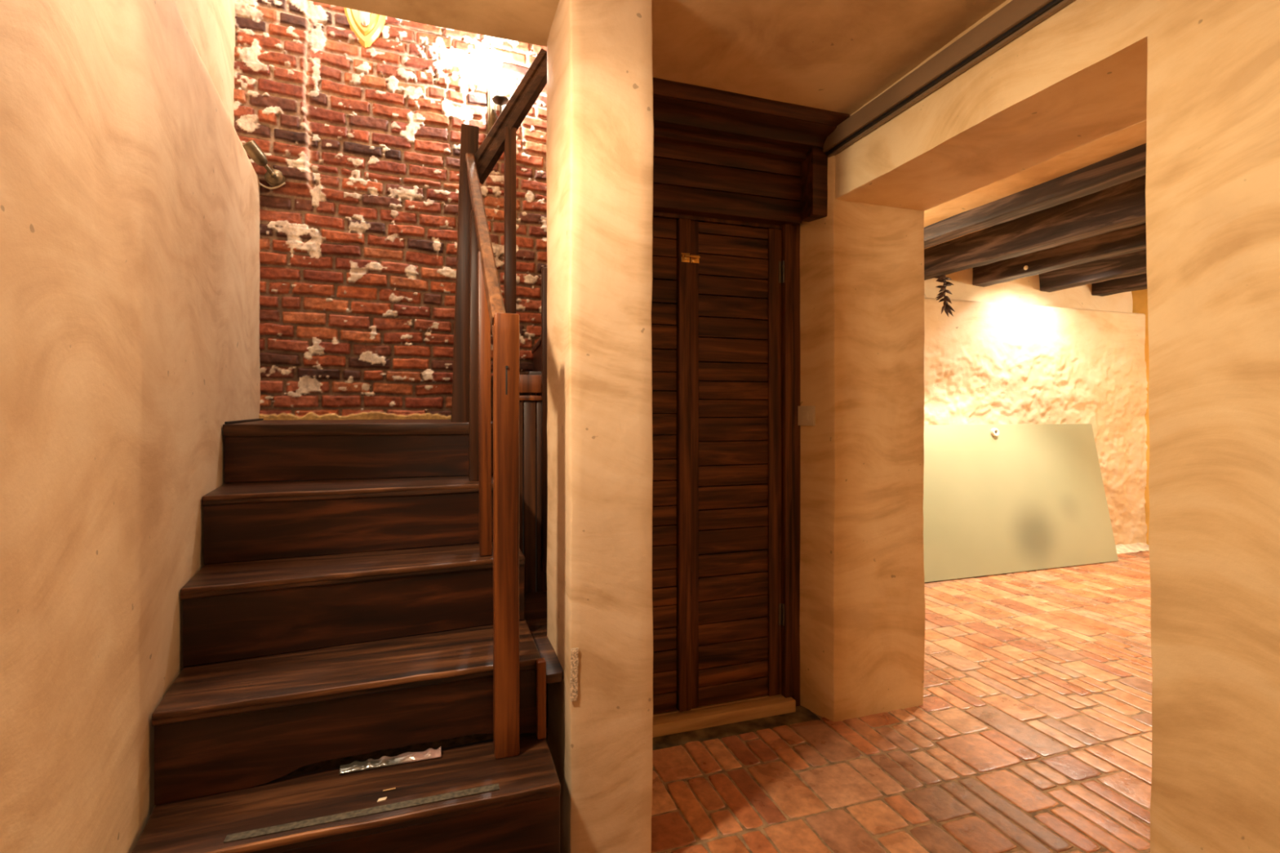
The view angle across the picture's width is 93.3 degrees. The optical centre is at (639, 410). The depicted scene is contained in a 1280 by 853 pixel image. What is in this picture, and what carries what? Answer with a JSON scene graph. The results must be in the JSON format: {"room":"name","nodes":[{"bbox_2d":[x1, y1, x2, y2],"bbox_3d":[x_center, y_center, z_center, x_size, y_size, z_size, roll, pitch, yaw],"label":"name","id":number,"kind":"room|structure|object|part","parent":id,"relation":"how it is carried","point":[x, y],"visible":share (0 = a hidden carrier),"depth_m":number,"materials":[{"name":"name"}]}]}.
{"room":"stairwell hallway","nodes":[
{"label":"stairwell hallway","id":0,"kind":"room"},
{"bbox_2d":[0,0,260,852],"bbox_3d":[-0.820,-0.763,0.713,0.113,4.018,5.131,0,0,-26],"label":"wall","id":1,"kind":"structure","parent":0,"point":[130,188],"depth_m":1.04,"materials":[{"name":"beige paint"}]},
{"bbox_2d":[242,139,285,189],"bbox_3d":[-1.827,-1.183,2.912,0.101,0.192,0.195,0,0,20],"label":"spotlight","id":2,"kind":"object","parent":1,"relation":"attached to","point":[273,177],"visible":0.98,"depth_m":2.90,"materials":[{"name":"brown metal"}]},
{"bbox_3d":[-1.807,-1.108,2.964,0.125,0.041,0.009,0,0,-18],"label":"cord","id":3,"kind":"part","parent":2,"relation":"part of","materials":[{"name":"brown metal"}]},
{"bbox_2d":[233,0,547,435],"bbox_3d":[-0.847,-1.279,3.382,2.459,2.850,0.057,0,0,-23],"label":"wall","id":4,"kind":"structure","parent":0,"point":[358,242],"depth_m":3.16,"materials":[{"name":"brick"}]},
{"bbox_2d":[343,7,386,48],"bbox_3d":[-1.421,-2.062,3.118,0.210,0.345,0.085,0,0,-18],"label":"wall lamp","id":5,"kind":"object","parent":4,"relation":"attached to","point":[367,26],"visible":0.79,"depth_m":3.12,"materials":[{"name":"glass"}]},
{"bbox_3d":[-1.423,-2.062,3.124,0.147,0.242,0.016,0,0,-18],"label":"raised panel","id":6,"kind":"part","parent":5,"relation":"part of","materials":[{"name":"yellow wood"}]},
{"bbox_2d":[487,69,508,133],"bbox_3d":[-0.785,-1.704,3.357,0.094,0.351,0.154,0,0,-33],"label":"wall sconce","id":7,"kind":"object","parent":4,"relation":"attached to","point":[500,100],"visible":0.77,"depth_m":3.37,"materials":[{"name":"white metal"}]},
{"bbox_3d":[-0.796,-1.624,3.352,0.079,0.140,0.017,0,0,41],"label":"arm","id":8,"kind":"part","parent":7,"relation":"part of","materials":[{"name":"metal"}]},
{"bbox_3d":[-0.768,-1.837,3.332,0.033,0.085,0.032,0,0,-18],"label":"bulb","id":9,"kind":"part","parent":7,"relation":"part of","materials":[{"name":"white glass"}]},
{"bbox_2d":[546,0,653,852],"bbox_3d":[-0.127,0.036,1.748,0.233,2.466,0.371,0,0,-18],"label":"wall column","id":10,"kind":"structure","parent":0,"point":[599,608],"depth_m":1.58,"materials":[{"name":"paint"}]},
{"bbox_2d":[309,0,1008,114],"bbox_3d":[0.102,-1.939,0.402,2.762,1.601,3.910,0,0,-18],"label":"ceiling","id":11,"kind":"structure","parent":0,"point":[837,55],"depth_m":1.83,"materials":[{"name":"paint"}]},
{"bbox_2d":[280,551,1151,852],"bbox_3d":[1.835,1.303,1.796,8.016,0.126,5.750,0,0,-18],"label":"floor","id":12,"kind":"structure","parent":0,"point":[1030,733],"depth_m":2.21,"materials":[{"name":"brick"}]},
{"bbox_2d":[131,266,563,852],"bbox_3d":[-0.429,0.046,2.264,2.282,2.397,2.372,0,0,-18],"label":"staircase","id":13,"kind":"structure","parent":12,"relation":"on","point":[335,608],"depth_m":1.56,"materials":[{"name":"brown wood"}]},
{"bbox_2d":[224,417,263,424],"bbox_3d":[-1.618,0.042,2.492,0.012,0.009,0.979,0,0,-26],"label":"duct","id":14,"kind":"object","parent":13,"relation":"on","point":[261,419],"visible":1,"depth_m":2.31,"materials":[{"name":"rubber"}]},
{"bbox_2d":[377,796,386,802],"bbox_3d":[-0.560,0.845,1.313,0.019,0.002,0.011,0,0,-18],"label":"paper scrap","id":15,"kind":"object","parent":13,"relation":"on","point":[382,798],"visible":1,"depth_m":1.31,"materials":[{"name":"white paper"}]},
{"bbox_2d":[338,746,441,774],"bbox_3d":[-0.595,0.836,1.448,0.225,0.014,0.028,0,0,-18],"label":"plastic film","id":16,"kind":"object","parent":13,"relation":"on","point":[409,757],"visible":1,"depth_m":1.44,"materials":[{"name":"clear plastic"}]},
{"bbox_2d":[450,48,547,759],"bbox_3d":[-0.412,-0.294,2.038,0.409,2.278,1.142,0,0,-18],"label":"stair railing","id":17,"kind":"object","parent":13,"relation":"on","point":[479,306],"visible":0.95,"depth_m":1.85,"materials":[{"name":"brown wood"}]},
{"bbox_3d":[-0.724,-0.559,2.498,0.109,1.222,0.073,0,0,-18],"label":"corner post","id":18,"kind":"part","parent":17,"relation":"part of","materials":[{"name":"brown wood"}]},
{"bbox_3d":[-0.524,-0.611,1.989,0.034,0.865,1.059,0,0,-20],"label":"handrail","id":19,"kind":"part","parent":17,"relation":"part of","materials":[{"name":"brown wood"}]},
{"bbox_3d":[-0.332,0.303,1.496,0.060,1.084,0.056,0,0,-18],"label":"newel post","id":20,"kind":"part","parent":17,"relation":"part of","materials":[{"name":"brown wood"}]},
{"bbox_3d":[-0.520,-1.184,2.445,0.406,0.497,0.050,0,0,16],"label":"handrail","id":21,"kind":"part","parent":17,"relation":"part of","materials":[{"name":"brown wood"}]},
{"bbox_3d":[-0.351,-0.089,2.378,0.285,0.100,0.035,0,0,-18],"label":"rail","id":22,"kind":"part","parent":13,"relation":"part of","materials":[{"name":"brown wood"}]},
{"bbox_2d":[924,423,1118,582],"bbox_3d":[2.698,0.674,4.691,2.580,1.127,0.239,0,0,-18],"label":"board","id":23,"kind":"object","parent":12,"relation":"on","point":[999,499],"visible":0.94,"depth_m":4.76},
{"bbox_2d":[922,267,1147,546],"bbox_3d":[2.694,-0.014,4.936,4.368,2.560,0.155,0,0,-18],"label":"wall","id":24,"kind":"structure","parent":0,"point":[1013,352],"depth_m":5.17,"materials":[{"name":"paint"}]},
{"bbox_2d":[1115,542,1150,554],"bbox_3d":[4.050,1.222,5.278,1.230,0.060,0.154,0,0,-18],"label":"baseboard","id":25,"kind":"structure","parent":24,"relation":"attached to","point":[1140,547],"depth_m":5.37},
{"bbox_2d":[924,120,1146,248],"bbox_3d":[3.560,-1.253,2.450,4.511,0.257,5.612,0,0,-18],"label":"ceiling","id":26,"kind":"structure","parent":0,"point":[1134,136],"depth_m":2.87,"materials":[{"name":"paint"}]},
{"bbox_2d":[923,175,1146,281],"bbox_3d":[3.077,-1.172,2.262,0.148,0.273,5.513,0,0,-18],"label":"wooden beam","id":27,"kind":"structure","parent":26,"relation":"attached to","point":[1122,204],"depth_m":3.75,"materials":[{"name":"brown wood"}]},
{"bbox_2d":[933,273,955,316],"bbox_3d":[2.305,-0.876,4.583,0.166,0.327,0.139,0,0,-18],"label":"bunch","id":28,"kind":"object","parent":27,"relation":"hanging from","point":[946,307],"visible":1,"depth_m":4.57,"materials":[{"name":"brown plant"}]},
{"bbox_2d":[924,143,1146,248],"bbox_3d":[2.384,-1.171,2.030,0.146,0.276,5.518,0,0,-18],"label":"wooden beam","id":29,"kind":"structure","parent":26,"relation":"attached to","point":[1131,164],"depth_m":2.99,"materials":[{"name":"brown wood"}]},
{"bbox_2d":[972,221,1146,287],"bbox_3d":[3.687,-1.172,2.463,0.155,0.275,5.512,0,0,-18],"label":"wooden beam","id":30,"kind":"structure","parent":26,"relation":"attached to","point":[1130,238],"depth_m":4.29,"materials":[{"name":"brown wood"}]},
{"bbox_2d":[1038,248,1146,292],"bbox_3d":[4.401,-1.172,2.703,0.149,0.275,5.516,0,0,-18],"label":"wooden beam","id":31,"kind":"structure","parent":26,"relation":"attached to","point":[1132,264],"depth_m":4.82,"materials":[{"name":"brown wood"}]},
{"bbox_2d":[1091,273,1147,296],"bbox_3d":[5.013,-1.173,2.906,0.151,0.276,5.520,0,0,-18],"label":"wooden beam","id":32,"kind":"structure","parent":26,"relation":"attached to","point":[1126,284],"depth_m":5.25,"materials":[{"name":"brown wood"}]},
{"bbox_2d":[799,0,1279,852],"bbox_3d":[1.237,-0.045,1.649,0.518,2.629,5.562,0,0,-18],"label":"wall","id":33,"kind":"structure","parent":0,"point":[1203,76],"depth_m":1.33,"materials":[{"name":"paint"}]},
{"bbox_2d":[651,693,795,737],"bbox_3d":[0.229,1.216,2.401,0.840,0.052,0.092,0,0,-18],"label":"threshold","id":34,"kind":"object","parent":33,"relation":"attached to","point":[676,722],"depth_m":2.40,"materials":[{"name":"brown wood"}]},
{"bbox_2d":[797,405,815,426],"bbox_3d":[0.694,0.021,2.516,0.022,0.082,0.080,0,0,-37],"label":"light switch","id":35,"kind":"object","parent":33,"relation":"attached to","point":[806,414],"visible":1,"depth_m":2.50,"materials":[{"name":"white plastic"}]},
{"bbox_2d":[822,0,1074,157],"bbox_3d":[1.323,-1.062,0.714,0.038,0.084,3.620,0,0,-18],"label":"channel","id":36,"kind":"object","parent":33,"relation":"attached to","point":[1017,17],"visible":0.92,"depth_m":1.84,"materials":[{"name":"brown metal"}]},
{"bbox_2d":[1131,288,1151,544],"bbox_3d":[5.519,-0.044,3.099,0.170,2.620,5.600,0,0,-18],"label":"wall","id":37,"kind":"structure","parent":0,"point":[1140,297],"depth_m":5.51,"materials":[{"name":"yellow paint"}]},
{"bbox_3d":[0.266,0.046,2.307,0.960,2.440,0.450,0,0,-18],"label":"wall","id":38,"kind":"structure","parent":0,"visible":0},
{"bbox_2d":[651,211,799,714],"bbox_3d":[0.222,0.221,2.422,0.950,2.050,0.087,0,0,-18],"label":"door","id":39,"kind":"structure","parent":38,"relation":"in","point":[726,351],"depth_m":2.46,"materials":[{"name":"brown wood"}]},
{"bbox_2d":[652,141,828,226],"bbox_3d":[0.282,-0.935,2.391,0.955,0.318,0.210,0,0,-18],"label":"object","id":40,"kind":"structure","parent":38,"relation":"attached to","point":[686,180],"depth_m":2.41,"materials":[{"name":"brown wood"}]},
{"bbox_2d":[652,77,849,163],"bbox_3d":[0.301,-1.085,2.332,0.952,0.127,0.335,0,0,-18],"label":"trim","id":41,"kind":"structure","parent":38,"relation":"attached to","point":[683,114],"depth_m":2.27,"materials":[{"name":"brown wood"}]}
]}

